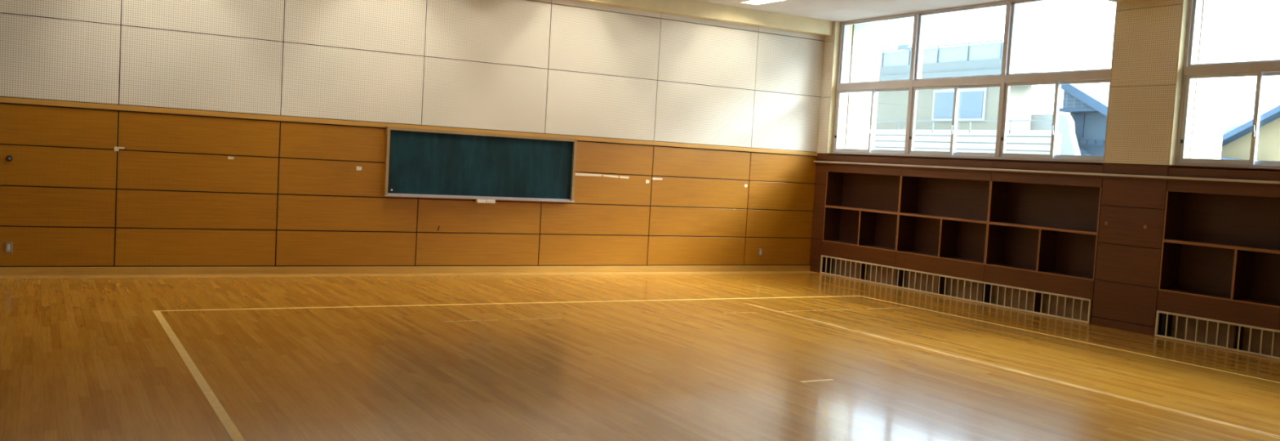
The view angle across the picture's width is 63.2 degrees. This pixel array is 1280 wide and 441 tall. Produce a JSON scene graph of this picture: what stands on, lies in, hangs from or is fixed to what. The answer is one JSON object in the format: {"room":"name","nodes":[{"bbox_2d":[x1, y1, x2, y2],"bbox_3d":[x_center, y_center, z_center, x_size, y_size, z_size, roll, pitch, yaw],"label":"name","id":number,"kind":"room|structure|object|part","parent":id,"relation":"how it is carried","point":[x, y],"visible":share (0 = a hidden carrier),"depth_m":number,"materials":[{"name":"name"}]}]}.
{"room":"school gymnasium","nodes":[
{"label":"school gymnasium","id":0,"kind":"room"},
{"bbox_2d":[0,0,824,266],"bbox_3d":[-3.274,-1.352,13.684,14.960,4.100,0.222,1,4,-30],"label":"wall","id":1,"kind":"structure","parent":0,"point":[302,95],"depth_m":13.49,"materials":[{"name":"brown wood"}]},
{"bbox_2d":[4,242,12,253],"bbox_3d":[-7.017,0.302,11.554,0.070,0.120,0.012,1,4,-30],"label":"wall outlet","id":2,"kind":"object","parent":1,"relation":"attached to","point":[8,246],"visible":1,"depth_m":11.55,"materials":[{"name":"metal"}]},
{"bbox_2d":[5,155,12,161],"bbox_3d":[-6.966,-0.684,11.482,0.064,0.064,0.034,1,4,-30],"label":"wall hook","id":3,"kind":"object","parent":1,"relation":"attached to","point":[9,158],"visible":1,"depth_m":11.48,"materials":[{"name":"black plastic"}]},
{"bbox_3d":[-6.889,0.291,11.646,1.786,0.436,0.020,1,4,-30],"label":"wood panel","id":4,"kind":"part","parent":1,"relation":"part of","materials":[{"name":"brown wood"}]},
{"bbox_3d":[-6.864,-0.158,11.620,1.786,0.436,0.020,1,4,-30],"label":"wood panel","id":5,"kind":"part","parent":1,"relation":"part of","materials":[{"name":"brown wood"}]},
{"bbox_3d":[-6.838,-0.609,11.594,1.786,0.441,0.020,1,4,-30],"label":"wood panel","id":6,"kind":"part","parent":1,"relation":"part of","materials":[{"name":"brown wood"}]},
{"bbox_3d":[-6.813,-1.060,11.568,1.786,0.436,0.020,1,4,-30],"label":"wood panel","id":7,"kind":"part","parent":1,"relation":"part of","materials":[{"name":"brown wood"}]},
{"bbox_2d":[114,146,124,151],"bbox_3d":[-6.023,-0.826,12.033,0.110,0.050,0.002,1,4,-30],"label":"scrap","id":8,"kind":"object","parent":1,"relation":"attached to","point":[116,148],"visible":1,"depth_m":12.02,"materials":[{"name":"paper"}]},
{"bbox_3d":[-5.333,0.327,12.550,1.786,0.436,0.020,1,4,-30],"label":"wood panel","id":9,"kind":"part","parent":1,"relation":"part of","materials":[{"name":"brown wood"}]},
{"bbox_3d":[-5.308,-0.121,12.524,1.786,0.436,0.020,1,4,-30],"label":"wood panel","id":10,"kind":"part","parent":1,"relation":"part of","materials":[{"name":"brown wood"}]},
{"bbox_3d":[-5.282,-0.572,12.498,1.786,0.441,0.020,1,4,-30],"label":"wood panel","id":11,"kind":"part","parent":1,"relation":"part of","materials":[{"name":"brown wood"}]},
{"bbox_3d":[-5.256,-1.023,12.472,1.786,0.436,0.020,1,4,-30],"label":"wood panel","id":12,"kind":"part","parent":1,"relation":"part of","materials":[{"name":"brown wood"}]},
{"bbox_3d":[-3.700,-0.987,13.376,1.786,0.436,0.020,1,4,-30],"label":"wood panel","id":13,"kind":"part","parent":1,"relation":"part of","materials":[{"name":"brown wood"}]},
{"bbox_3d":[-3.777,0.363,13.454,1.786,0.436,0.020,1,4,-30],"label":"wood panel","id":14,"kind":"part","parent":1,"relation":"part of","materials":[{"name":"brown wood"}]},
{"bbox_3d":[-3.752,-0.085,13.428,1.786,0.436,0.020,1,4,-30],"label":"wood panel","id":15,"kind":"part","parent":1,"relation":"part of","materials":[{"name":"brown wood"}]},
{"bbox_3d":[-3.726,-0.536,13.402,1.786,0.441,0.020,1,4,-30],"label":"wood panel","id":16,"kind":"part","parent":1,"relation":"part of","materials":[{"name":"brown wood"}]},
{"bbox_2d":[0,265,809,275],"bbox_3d":[-3.494,0.649,13.624,14.600,0.094,0.042,1,4,-30],"label":"baseboard","id":17,"kind":"structure","parent":1,"relation":"attached to","point":[203,269],"depth_m":13.55,"materials":[{"name":"brown wood"}]},
{"bbox_3d":[-3.388,-1.240,13.517,14.600,0.059,0.032,1,4,-30],"label":"dado rail","id":18,"kind":"part","parent":1,"relation":"part of","materials":[{"name":"brown wood"}]},
{"bbox_2d":[0,271,820,279],"bbox_3d":[-3.419,0.711,13.492,14.600,0.014,0.270,1,4,-30],"label":"trim","id":19,"kind":"structure","parent":1,"relation":"attached to","point":[2,277],"depth_m":13.40,"materials":[{"name":"brown wood"}]},
{"bbox_3d":[-2.221,0.400,14.358,1.786,0.436,0.020,1,4,-30],"label":"wood panel","id":20,"kind":"part","parent":1,"relation":"part of","materials":[{"name":"brown wood"}]},
{"bbox_3d":[-2.195,-0.049,14.332,1.786,0.436,0.020,1,4,-30],"label":"wood panel","id":21,"kind":"part","parent":1,"relation":"part of","materials":[{"name":"brown wood"}]},
{"bbox_2d":[382,126,577,203],"bbox_3d":[-2.124,-0.718,14.238,2.750,0.958,0.104,1,4,-30],"label":"chalkboard","id":22,"kind":"object","parent":1,"relation":"attached to","point":[420,162],"depth_m":14.21,"materials":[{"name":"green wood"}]},
{"bbox_3d":[-3.303,-0.775,13.570,0.038,0.900,0.071,1,4,-30],"label":"frame","id":23,"kind":"part","parent":22,"relation":"part of","materials":[{"name":"brown wood"}]},
{"bbox_2d":[382,192,574,202],"bbox_3d":[-2.149,-0.312,14.265,2.750,0.037,0.096,1,4,-30],"label":"chalk tray","id":24,"kind":"object","parent":22,"relation":"on","point":[446,195],"depth_m":14.32,"materials":[{"name":"metal"}]},
{"bbox_3d":[-2.181,-0.267,14.243,0.125,0.052,0.098,1,4,-30],"label":"chalk drawer","id":25,"kind":"part","parent":22,"relation":"part of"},
{"bbox_3d":[-2.107,-1.175,14.226,2.674,0.042,0.071,1,4,-30],"label":"frame","id":26,"kind":"part","parent":22,"relation":"part of","materials":[{"name":"brown wood"}]},
{"bbox_3d":[-2.064,-0.264,14.311,0.125,0.052,0.098,1,4,-30],"label":"chalk drawer","id":27,"kind":"part","parent":22,"relation":"part of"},
{"bbox_3d":[-0.959,-0.721,14.932,0.038,0.900,0.071,1,4,-30],"label":"frame","id":28,"kind":"part","parent":22,"relation":"part of","materials":[{"name":"brown wood"}]},
{"bbox_3d":[-2.170,-0.500,14.306,1.786,0.441,0.020,1,4,-30],"label":"wood panel","id":29,"kind":"part","parent":1,"relation":"part of","materials":[{"name":"brown wood"}]},
{"bbox_3d":[-0.665,0.436,15.262,1.786,0.436,0.020,1,4,-30],"label":"wood panel","id":30,"kind":"part","parent":1,"relation":"part of","materials":[{"name":"brown wood"}]},
{"bbox_3d":[-0.639,-0.013,15.236,1.786,0.436,0.020,1,4,-30],"label":"wood panel","id":31,"kind":"part","parent":1,"relation":"part of","materials":[{"name":"brown wood"}]},
{"bbox_3d":[-0.614,-0.464,15.210,1.786,0.441,0.020,1,4,-30],"label":"wood panel","id":32,"kind":"part","parent":1,"relation":"part of","materials":[{"name":"brown wood"}]},
{"bbox_2d":[575,173,629,178],"bbox_3d":[-0.557,-0.655,15.212,0.920,0.052,0.002,1,4,-30],"label":"residue","id":33,"kind":"object","parent":1,"relation":"attached to","point":[576,174],"visible":1,"depth_m":15.18,"materials":[{"name":"paper"}]},
{"bbox_3d":[-0.588,-0.915,15.184,1.786,0.436,0.020,1,4,-30],"label":"wood panel","id":34,"kind":"part","parent":1,"relation":"part of","materials":[{"name":"brown wood"}]},
{"bbox_3d":[0.891,0.472,16.166,1.786,0.436,0.020,1,4,-30],"label":"wood panel","id":35,"kind":"part","parent":1,"relation":"part of","materials":[{"name":"brown wood"}]},
{"bbox_3d":[0.917,0.024,16.140,1.786,0.436,0.020,1,4,-30],"label":"wood panel","id":36,"kind":"part","parent":1,"relation":"part of","materials":[{"name":"brown wood"}]},
{"bbox_3d":[0.943,-0.427,16.113,1.786,0.441,0.020,1,4,-30],"label":"wood panel","id":37,"kind":"part","parent":1,"relation":"part of","materials":[{"name":"brown wood"}]},
{"bbox_3d":[0.968,-0.878,16.087,1.786,0.436,0.020,1,4,-30],"label":"wood panel","id":38,"kind":"part","parent":1,"relation":"part of","materials":[{"name":"brown wood"}]},
{"bbox_2d":[758,248,762,255],"bbox_3d":[1.942,0.506,16.758,0.070,0.120,0.012,1,4,-30],"label":"wall outlet","id":39,"kind":"object","parent":1,"relation":"attached to","point":[760,250],"visible":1,"depth_m":16.75,"materials":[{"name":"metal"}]},
{"bbox_3d":[2.250,0.504,16.955,1.329,0.436,0.020,1,4,-30],"label":"wood panel","id":40,"kind":"part","parent":1,"relation":"part of","materials":[{"name":"brown wood"}]},
{"bbox_3d":[2.276,0.055,16.929,1.329,0.436,0.020,1,4,-30],"label":"wood panel","id":41,"kind":"part","parent":1,"relation":"part of","materials":[{"name":"brown wood"}]},
{"bbox_3d":[2.301,-0.396,16.903,1.329,0.441,0.020,1,4,-30],"label":"wood panel","id":42,"kind":"part","parent":1,"relation":"part of","materials":[{"name":"brown wood"}]},
{"bbox_3d":[2.327,-0.847,16.877,1.329,0.436,0.020,1,4,-30],"label":"wood panel","id":43,"kind":"part","parent":1,"relation":"part of","materials":[{"name":"brown wood"}]},
{"bbox_2d":[0,273,1279,440],"bbox_3d":[1.043,1.487,6.138,14.960,0.200,17.600,1,4,-30],"label":"floor","id":44,"kind":"structure","parent":0,"point":[82,359],"depth_m":8.53,"materials":[{"name":"wood"}]},
{"bbox_2d":[152,310,244,440],"bbox_3d":[-1.972,1.261,5.334,0.060,0.001,10.460,1,4,-30],"label":"court line","id":45,"kind":"object","parent":44,"relation":"on","point":[226,420],"visible":1,"depth_m":7.03,"materials":[{"name":"beige paint"}]},
{"bbox_2d":[444,319,497,321],"bbox_3d":[-1.671,0.992,10.293,0.580,0.001,0.040,1,4,-30],"label":"tape remnant","id":46,"kind":"object","parent":44,"relation":"on","point":[492,319],"visible":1,"depth_m":10.30,"materials":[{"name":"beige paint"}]},
{"bbox_2d":[160,295,859,311],"bbox_3d":[-0.779,0.942,12.025,8.710,0.001,0.055,1,4,-30],"label":"court line","id":47,"kind":"object","parent":44,"relation":"on","point":[833,295],"visible":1,"depth_m":11.43,"materials":[{"name":"beige paint"}]},
{"bbox_2d":[507,317,561,319],"bbox_3d":[-1.075,1.005,10.640,0.600,0.001,0.040,1,4,-30],"label":"tape remnant","id":48,"kind":"object","parent":44,"relation":"on","point":[546,317],"visible":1,"depth_m":10.63,"materials":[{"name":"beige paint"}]},
{"bbox_2d":[777,308,850,311],"bbox_3d":[2.101,1.079,12.487,1.150,0.001,0.035,1,4,-30],"label":"tape remnant","id":49,"kind":"object","parent":44,"relation":"on","point":[849,308],"visible":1,"depth_m":12.42,"materials":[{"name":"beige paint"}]},
{"bbox_2d":[800,378,833,382],"bbox_3d":[1.422,1.281,8.331,0.330,0.001,0.040,1,4,-30],"label":"tape remnant","id":50,"kind":"object","parent":44,"relation":"on","point":[823,379],"visible":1,"depth_m":8.33,"materials":[{"name":"beige paint"}]},
{"bbox_2d":[820,254,1093,323],"bbox_3d":[4.314,0.915,14.912,0.216,0.300,5.055,1,4,-30],"label":"floor vent","id":51,"kind":"object","parent":44,"relation":"in","point":[1040,302],"visible":0.97,"depth_m":14.53,"materials":[{"name":"paint"}]},
{"bbox_3d":[3.096,0.721,17.061,0.150,0.300,0.036,1,4,-30],"label":"support post","id":52,"kind":"part","parent":51,"relation":"part of","materials":[{"name":"black plastic"}]},
{"bbox_3d":[3.509,0.786,16.348,0.150,0.300,0.016,1,4,-30],"label":"support post","id":53,"kind":"part","parent":51,"relation":"part of","materials":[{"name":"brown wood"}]},
{"bbox_3d":[3.921,0.851,15.636,0.150,0.300,0.036,1,4,-30],"label":"support post","id":54,"kind":"part","parent":51,"relation":"part of","materials":[{"name":"black plastic"}]},
{"bbox_3d":[4.334,0.915,14.923,0.150,0.300,0.016,1,4,-30],"label":"support post","id":55,"kind":"part","parent":51,"relation":"part of","materials":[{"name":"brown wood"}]},
{"bbox_3d":[4.746,0.980,14.211,0.150,0.300,0.036,1,4,-30],"label":"support post","id":56,"kind":"part","parent":51,"relation":"part of","materials":[{"name":"black plastic"}]},
{"bbox_3d":[5.158,1.045,13.498,0.150,0.300,0.016,1,4,-30],"label":"support post","id":57,"kind":"part","parent":51,"relation":"part of","materials":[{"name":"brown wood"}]},
{"bbox_3d":[5.571,1.109,12.786,0.150,0.300,0.036,1,4,-30],"label":"support post","id":58,"kind":"part","parent":51,"relation":"part of","materials":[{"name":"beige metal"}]},
{"bbox_2d":[742,302,1279,438],"bbox_3d":[4.256,1.480,7.672,0.085,0.001,11.840,1,4,-30],"label":"worn line","id":59,"kind":"object","parent":44,"relation":"on","point":[873,335],"visible":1,"depth_m":8.83,"materials":[{"name":"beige paint"}]},
{"bbox_2d":[859,295,1279,382],"bbox_3d":[6.305,1.547,8.527,0.050,0.001,13.260,1,4,-30],"label":"court line","id":60,"kind":"object","parent":44,"relation":"on","point":[860,295],"visible":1,"depth_m":11.07,"materials":[{"name":"beige paint"}]},
{"bbox_2d":[1154,310,1279,359],"bbox_3d":[7.279,1.380,9.789,0.216,0.300,5.090,1,4,-30],"label":"floor vent","id":61,"kind":"object","parent":44,"relation":"in","point":[1234,335],"visible":0.98,"depth_m":11.42,"materials":[{"name":"metal"}]},
{"bbox_3d":[6.053,1.185,11.953,0.150,0.300,0.036,1,4,-30],"label":"support post","id":62,"kind":"part","parent":61,"relation":"part of","materials":[{"name":"black plastic"}]},
{"bbox_3d":[6.468,1.250,11.235,0.150,0.300,0.016,1,4,-30],"label":"support post","id":63,"kind":"part","parent":61,"relation":"part of","materials":[{"name":"brown wood"}]},
{"bbox_2d":[692,0,1007,22],"bbox_3d":[1.232,-2.717,5.981,14.960,0.020,17.800,1,4,-30],"label":"ceiling","id":64,"kind":"structure","parent":0,"point":[840,11],"depth_m":15.38,"materials":[{"name":"paint"}]},
{"bbox_2d":[567,0,832,36],"bbox_3d":[-3.230,-3.272,13.315,14.588,0.225,0.199,1,4,-30],"label":"beam","id":65,"kind":"structure","parent":64,"relation":"attached to","point":[686,8],"depth_m":15.85,"materials":[{"name":"beige paint"}]},
{"bbox_2d":[740,0,786,4],"bbox_3d":[1.929,-3.255,14.999,0.320,0.139,1.250,1,4,-30],"label":"ceiling light","id":66,"kind":"object","parent":64,"relation":"attached to","point":[752,2],"visible":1,"depth_m":15.50,"materials":[{"name":"white"}]},
{"bbox_2d":[1105,0,1141,3],"bbox_3d":[-0.384,-2.826,8.409,14.599,0.225,0.800,1,4,-30],"label":"beam","id":67,"kind":"structure","parent":64,"relation":"attached to","point":[1114,1],"depth_m":12.28,"materials":[{"name":"beige paint"}]},
{"bbox_2d":[808,0,1279,335],"bbox_3d":[7.448,-0.616,9.769,0.404,4.700,17.800,1,4,-30],"label":"wall","id":68,"kind":"structure","parent":0,"point":[1147,37],"depth_m":12.24,"materials":[{"name":"brown wood"}]},
{"bbox_3d":[2.891,0.806,17.176,0.021,0.095,0.290,1,4,-30],"label":"skirting","id":69,"kind":"part","parent":68,"relation":"part of","materials":[{"name":"brown wood"}]},
{"bbox_3d":[2.907,0.529,17.162,0.017,0.442,0.286,1,4,-30],"label":"wood panel","id":70,"kind":"part","parent":68,"relation":"part of","materials":[{"name":"brown wood"}]},
{"bbox_3d":[2.933,0.081,17.137,0.017,0.442,0.286,1,4,-30],"label":"wood panel","id":71,"kind":"part","parent":68,"relation":"part of","materials":[{"name":"brown wood"}]},
{"bbox_3d":[2.958,-0.370,17.110,0.017,0.447,0.286,1,4,-30],"label":"wood panel","id":72,"kind":"part","parent":68,"relation":"part of","materials":[{"name":"brown wood"}]},
{"bbox_3d":[2.981,-0.769,17.087,0.017,0.337,0.286,1,4,-30],"label":"wood panel","id":73,"kind":"part","parent":68,"relation":"part of","materials":[{"name":"brown wood"}]},
{"bbox_3d":[3.422,-0.974,16.337,0.017,0.110,1.984,1,4,-30],"label":"fascia panel","id":74,"kind":"part","parent":68,"relation":"part of","materials":[{"name":"brown wood"}]},
{"bbox_2d":[822,164,902,266],"bbox_3d":[3.584,-0.107,16.344,0.351,1.490,1.688,1,4,-30],"label":"shelf unit","id":75,"kind":"object","parent":68,"relation":"attached to","point":[862,204],"visible":0.95,"depth_m":16.44,"materials":[{"name":"brown wood"}]},
{"bbox_3d":[3.166,-0.173,17.064,0.329,1.490,0.018,1,4,-30],"label":"panel","id":76,"kind":"part","parent":75,"relation":"part of","materials":[{"name":"brown wood"}]},
{"bbox_3d":[3.408,0.392,16.288,0.010,0.017,1.688,1,4,-30],"label":"rail","id":77,"kind":"part","parent":75,"relation":"part of","materials":[{"name":"brown wood"}]},
{"bbox_3d":[3.554,0.401,16.373,0.329,0.020,1.652,1,4,-30],"label":"panel","id":78,"kind":"part","parent":75,"relation":"part of","materials":[{"name":"brown wood"}]},
{"bbox_3d":[3.587,-0.165,16.341,0.327,0.030,1.652,1,4,-30],"label":"shelf","id":79,"kind":"part","parent":75,"relation":"part of","materials":[{"name":"brown wood"}]},
{"bbox_3d":[3.730,-0.104,16.429,0.012,1.490,1.688,1,4,-30],"label":"panel","id":80,"kind":"part","parent":75,"relation":"part of","materials":[{"name":"brown wood"}]},
{"bbox_2d":[895,167,991,281],"bbox_3d":[4.429,0.025,14.884,0.351,1.490,1.688,1,4,-30],"label":"shelf unit","id":81,"kind":"object","parent":68,"relation":"attached to","point":[943,220],"visible":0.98,"depth_m":14.97,"materials":[{"name":"brown wood"}]},
{"bbox_3d":[4.011,-0.040,15.604,0.329,1.490,0.018,1,4,-30],"label":"panel","id":82,"kind":"part","parent":81,"relation":"part of","materials":[{"name":"brown wood"}]},
{"bbox_3d":[4.253,0.524,14.828,0.010,0.017,1.688,1,4,-30],"label":"rail","id":83,"kind":"part","parent":81,"relation":"part of","materials":[{"name":"brown wood"}]},
{"bbox_3d":[4.399,0.533,14.913,0.329,0.020,1.652,1,4,-30],"label":"panel","id":84,"kind":"part","parent":81,"relation":"part of","materials":[{"name":"brown wood"}]},
{"bbox_3d":[4.432,-0.033,14.881,0.327,0.030,1.652,1,4,-30],"label":"shelf","id":85,"kind":"part","parent":81,"relation":"part of","materials":[{"name":"brown wood"}]},
{"bbox_3d":[4.575,0.029,14.969,0.012,1.490,1.688,1,4,-30],"label":"panel","id":86,"kind":"part","parent":81,"relation":"part of","materials":[{"name":"brown wood"}]},
{"bbox_3d":[4.341,-0.830,14.749,0.017,0.110,1.684,1,4,-30],"label":"fascia panel","id":87,"kind":"part","parent":68,"relation":"part of","materials":[{"name":"brown wood"}]},
{"bbox_2d":[826,0,1117,164],"bbox_3d":[4.540,-1.942,14.792,0.360,2.165,5.120,1,4,-30],"label":"window","id":88,"kind":"structure","parent":68,"relation":"in","point":[841,86],"depth_m":14.86,"materials":[{"name":"beige paint"}]},
{"bbox_3d":[3.419,-1.584,16.598,0.030,0.985,0.841,1,4,-30],"label":"sliding sash","id":89,"kind":"part","parent":88,"relation":"part of","materials":[{"name":"glass"}]},
{"bbox_3d":[3.723,-2.636,16.226,0.100,0.980,1.622,1,4,-30],"label":"fixed sash","id":90,"kind":"part","parent":88,"relation":"part of","materials":[{"name":"glass"}]},
{"bbox_3d":[3.848,-1.522,15.947,0.030,0.985,0.841,1,4,-30],"label":"sliding sash","id":91,"kind":"part","parent":88,"relation":"part of","materials":[{"name":"glass"}]},
{"bbox_3d":[4.266,-1.451,15.135,0.030,0.985,0.848,1,4,-30],"label":"sliding sash","id":92,"kind":"part","parent":88,"relation":"part of","materials":[{"name":"glass"}]},
{"bbox_3d":[4.572,-2.503,14.760,0.100,0.980,1.637,1,4,-30],"label":"fixed sash","id":93,"kind":"part","parent":88,"relation":"part of","materials":[{"name":"glass"}]},
{"bbox_3d":[4.698,-1.388,14.477,0.030,0.985,0.848,1,4,-30],"label":"sliding sash","id":94,"kind":"part","parent":88,"relation":"part of","materials":[{"name":"glass"}]},
{"bbox_3d":[5.116,-1.318,13.665,0.030,0.985,0.841,1,4,-30],"label":"sliding sash","id":95,"kind":"part","parent":88,"relation":"part of","materials":[{"name":"glass"}]},
{"bbox_3d":[5.420,-2.370,13.294,0.100,0.980,1.622,1,4,-30],"label":"fixed sash","id":96,"kind":"part","parent":88,"relation":"part of","materials":[{"name":"glass"}]},
{"bbox_3d":[5.545,-1.256,13.014,0.030,0.985,0.841,1,4,-30],"label":"sliding sash","id":97,"kind":"part","parent":88,"relation":"part of","materials":[{"name":"glass"}]},
{"bbox_2d":[983,172,1102,299],"bbox_3d":[5.274,0.158,13.424,0.351,1.490,1.688,1,4,-30],"label":"shelf unit","id":98,"kind":"object","parent":68,"relation":"attached to","point":[1042,233],"visible":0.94,"depth_m":13.49,"materials":[{"name":"brown wood"}]},
{"bbox_3d":[4.856,0.092,14.144,0.329,1.490,0.018,1,4,-30],"label":"panel","id":99,"kind":"part","parent":98,"relation":"part of","materials":[{"name":"brown wood"}]},
{"bbox_3d":[5.098,0.657,13.368,0.010,0.017,1.688,1,4,-30],"label":"rail","id":100,"kind":"part","parent":98,"relation":"part of","materials":[{"name":"brown wood"}]},
{"bbox_3d":[5.244,0.666,13.453,0.329,0.020,1.652,1,4,-30],"label":"panel","id":101,"kind":"part","parent":98,"relation":"part of","materials":[{"name":"brown wood"}]},
{"bbox_3d":[5.277,0.100,13.421,0.327,0.030,1.652,1,4,-30],"label":"shelf","id":102,"kind":"part","parent":98,"relation":"part of","materials":[{"name":"brown wood"}]},
{"bbox_3d":[5.420,0.161,13.509,0.012,1.490,1.688,1,4,-30],"label":"panel","id":103,"kind":"part","parent":98,"relation":"part of","materials":[{"name":"brown wood"}]},
{"bbox_3d":[5.690,0.223,12.703,0.329,1.490,0.018,1,4,-30],"label":"panel","id":104,"kind":"part","parent":98,"relation":"part of","materials":[{"name":"brown wood"}]},
{"bbox_2d":[813,160,1279,186],"bbox_3d":[7.290,-0.277,9.593,0.071,0.046,17.600,1,4,-30],"label":"window ledge","id":105,"kind":"object","parent":68,"relation":"attached to","point":[957,168],"visible":1,"depth_m":12.87,"materials":[{"name":"brown wood"}]},
{"bbox_3d":[5.185,-0.698,13.291,0.017,0.110,1.684,1,4,-30],"label":"fascia panel","id":106,"kind":"part","parent":68,"relation":"part of","materials":[{"name":"brown wood"}]},
{"bbox_3d":[5.707,1.248,12.309,0.021,0.095,0.830,1,4,-30],"label":"skirting","id":107,"kind":"part","parent":68,"relation":"part of","materials":[{"name":"brown wood"}]},
{"bbox_3d":[5.725,0.971,12.294,0.017,0.442,0.822,1,4,-30],"label":"wood panel","id":108,"kind":"part","parent":68,"relation":"part of","materials":[{"name":"brown wood"}]},
{"bbox_3d":[5.750,0.522,12.268,0.017,0.442,0.822,1,4,-30],"label":"wood panel","id":109,"kind":"part","parent":68,"relation":"part of","materials":[{"name":"brown wood"}]},
{"bbox_3d":[5.776,0.071,12.242,0.017,0.447,0.822,1,4,-30],"label":"wood panel","id":110,"kind":"part","parent":68,"relation":"part of","materials":[{"name":"brown wood"}]},
{"bbox_3d":[5.798,-0.327,12.219,0.017,0.337,0.822,1,4,-30],"label":"wood panel","id":111,"kind":"part","parent":68,"relation":"part of","materials":[{"name":"brown wood"}]},
{"bbox_3d":[5.814,-0.599,12.203,0.017,0.110,0.824,1,4,-30],"label":"fascia panel","id":112,"kind":"part","parent":68,"relation":"part of","materials":[{"name":"brown wood"}]},
{"bbox_2d":[1156,180,1279,329],"bbox_3d":[6.536,0.355,11.243,0.351,1.490,1.688,1,4,-30],"label":"shelf unit","id":113,"kind":"object","parent":68,"relation":"attached to","point":[1220,254],"visible":1,"depth_m":11.52,"materials":[{"name":"brown wood"}]},
{"bbox_3d":[6.118,0.290,11.963,0.329,1.490,0.018,1,4,-30],"label":"panel","id":114,"kind":"part","parent":113,"relation":"part of","materials":[{"name":"brown wood"}]},
{"bbox_3d":[6.360,0.855,11.186,0.010,0.017,1.688,1,4,-30],"label":"rail","id":115,"kind":"part","parent":113,"relation":"part of","materials":[{"name":"brown wood"}]},
{"bbox_3d":[6.571,-0.275,11.206,0.329,0.025,1.652,1,4,-30],"label":"panel","id":116,"kind":"part","parent":113,"relation":"part of","materials":[{"name":"brown wood"}]},
{"bbox_3d":[6.506,0.864,11.272,0.329,0.020,1.652,1,4,-30],"label":"panel","id":117,"kind":"part","parent":113,"relation":"part of","materials":[{"name":"brown wood"}]},
{"bbox_3d":[6.539,0.298,11.240,0.327,0.030,1.652,1,4,-30],"label":"shelf","id":118,"kind":"part","parent":113,"relation":"part of","materials":[{"name":"brown wood"}]},
{"bbox_3d":[6.682,0.359,11.328,0.012,1.490,1.688,1,4,-30],"label":"panel","id":119,"kind":"part","parent":113,"relation":"part of","materials":[{"name":"brown wood"}]},
{"bbox_2d":[1168,0,1279,171],"bbox_3d":[7.511,-1.476,9.658,0.360,2.165,5.120,1,4,-30],"label":"window","id":120,"kind":"structure","parent":68,"relation":"in","point":[1188,70],"depth_m":11.75,"materials":[{"name":"beige paint"}]},
{"bbox_3d":[6.390,-1.118,11.464,0.030,0.985,0.841,1,4,-30],"label":"sliding sash","id":121,"kind":"part","parent":120,"relation":"part of","materials":[{"name":"glass"}]},
{"bbox_3d":[6.695,-2.170,11.092,0.100,0.980,1.622,1,4,-30],"label":"fixed sash","id":122,"kind":"part","parent":120,"relation":"part of","materials":[{"name":"glass"}]},
{"bbox_3d":[6.819,-1.056,10.813,0.030,0.985,0.841,1,4,-30],"label":"sliding sash","id":123,"kind":"part","parent":120,"relation":"part of","materials":[{"name":"glass"}]},
{"bbox_3d":[6.446,-0.500,11.112,0.017,0.110,1.694,1,4,-30],"label":"fascia panel","id":124,"kind":"part","parent":68,"relation":"part of","materials":[{"name":"brown wood"}]},
{"label":"outside","id":125,"kind":"structure","parent":0,"visible":0},
{"bbox_3d":[36.689,4.557,48.834,89.600,0.200,140.000,1,4,-30],"label":"ground","id":126,"kind":"structure","parent":125,"visible":0},
{"bbox_2d":[845,21,883,149],"bbox_3d":[3.469,0.384,17.628,0.650,7.950,0.420,1,4,-30],"label":"pier","id":127,"kind":"structure","parent":126,"relation":"on","point":[867,37],"depth_m":17.29,"materials":[{"name":"white paint"}]},
{"bbox_2d":[875,40,1039,129],"bbox_3d":[9.087,-1.339,37.597,1.850,9.720,11.500,1,4,-30],"label":"building","id":128,"kind":"structure","parent":126,"relation":"on","point":[979,60],"depth_m":34.12,"materials":[{"name":"paint"}]},
{"bbox_3d":[9.390,-6.055,36.418,0.500,0.150,0.500,1,4,-30],"label":"roof tank","id":129,"kind":"part","parent":128,"relation":"part of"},
{"bbox_3d":[8.653,-5.776,37.118,0.040,0.570,10.600,1,4,-30],"label":"roof railing","id":130,"kind":"part","parent":128,"relation":"part of","materials":[{"name":"metal"}]},
{"bbox_3d":[10.165,-3.827,34.577,0.020,0.850,1.000,1,4,-30],"label":"pane","id":131,"kind":"part","parent":128,"relation":"part of","materials":[{"name":"glass"}]},
{"bbox_3d":[10.701,-3.743,33.649,0.020,0.850,0.990,1,4,-30],"label":"pane","id":132,"kind":"part","parent":128,"relation":"part of","materials":[{"name":"glass"}]},
{"bbox_2d":[874,120,1062,155],"bbox_3d":[8.616,0.275,33.415,0.200,6.930,10.900,1,4,-30],"label":"fence","id":133,"kind":"object","parent":126,"relation":"on","point":[1017,141],"visible":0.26,"depth_m":31.05,"materials":[{"name":"metal"}]},
{"bbox_3d":[8.728,-2.991,33.184,0.030,0.380,10.900,1,4,-30],"label":"handrail","id":134,"kind":"part","parent":133,"relation":"part of","materials":[{"name":"metal"}]},
{"bbox_2d":[1029,114,1080,155],"bbox_3d":[13.581,0.411,32.129,0.300,7.370,4.100,1,4,-30],"label":"wall","id":135,"kind":"structure","parent":126,"relation":"on","point":[1066,124],"depth_m":32.53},
{"bbox_2d":[1058,83,1238,155],"bbox_3d":[16.297,-0.128,33.449,4.900,8.600,3.750,1,4,-30],"label":"house","id":136,"kind":"structure","parent":126,"relation":"on","point":[1086,104],"depth_m":33.16,"materials":[{"name":"tile"}]},
{"bbox_3d":[14.227,-2.504,33.166,0.040,0.175,1.500,1,4,-30],"label":"balcony rail","id":137,"kind":"part","parent":136,"relation":"part of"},
{"bbox_2d":[1190,0,1235,159],"bbox_3d":[6.353,0.836,12.645,0.650,7.950,0.770,1,4,-30],"label":"pier","id":138,"kind":"structure","parent":126,"relation":"on","point":[1218,15],"depth_m":12.18,"materials":[{"name":"white paint"}]},
{"bbox_2d":[1222,124,1242,134],"bbox_3d":[20.813,0.866,31.111,6.000,7.400,5.850,1,4,-30],"label":"roof","id":139,"kind":"structure","parent":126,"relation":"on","point":[1239,124],"depth_m":32.94,"materials":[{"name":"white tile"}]},
{"bbox_2d":[1220,105,1279,160],"bbox_3d":[16.785,0.964,25.197,5.300,7.430,4.650,1,4,-30],"label":"house","id":140,"kind":"structure","parent":126,"relation":"on","point":[1236,143],"depth_m":24.69,"materials":[{"name":"paint"}]}
]}

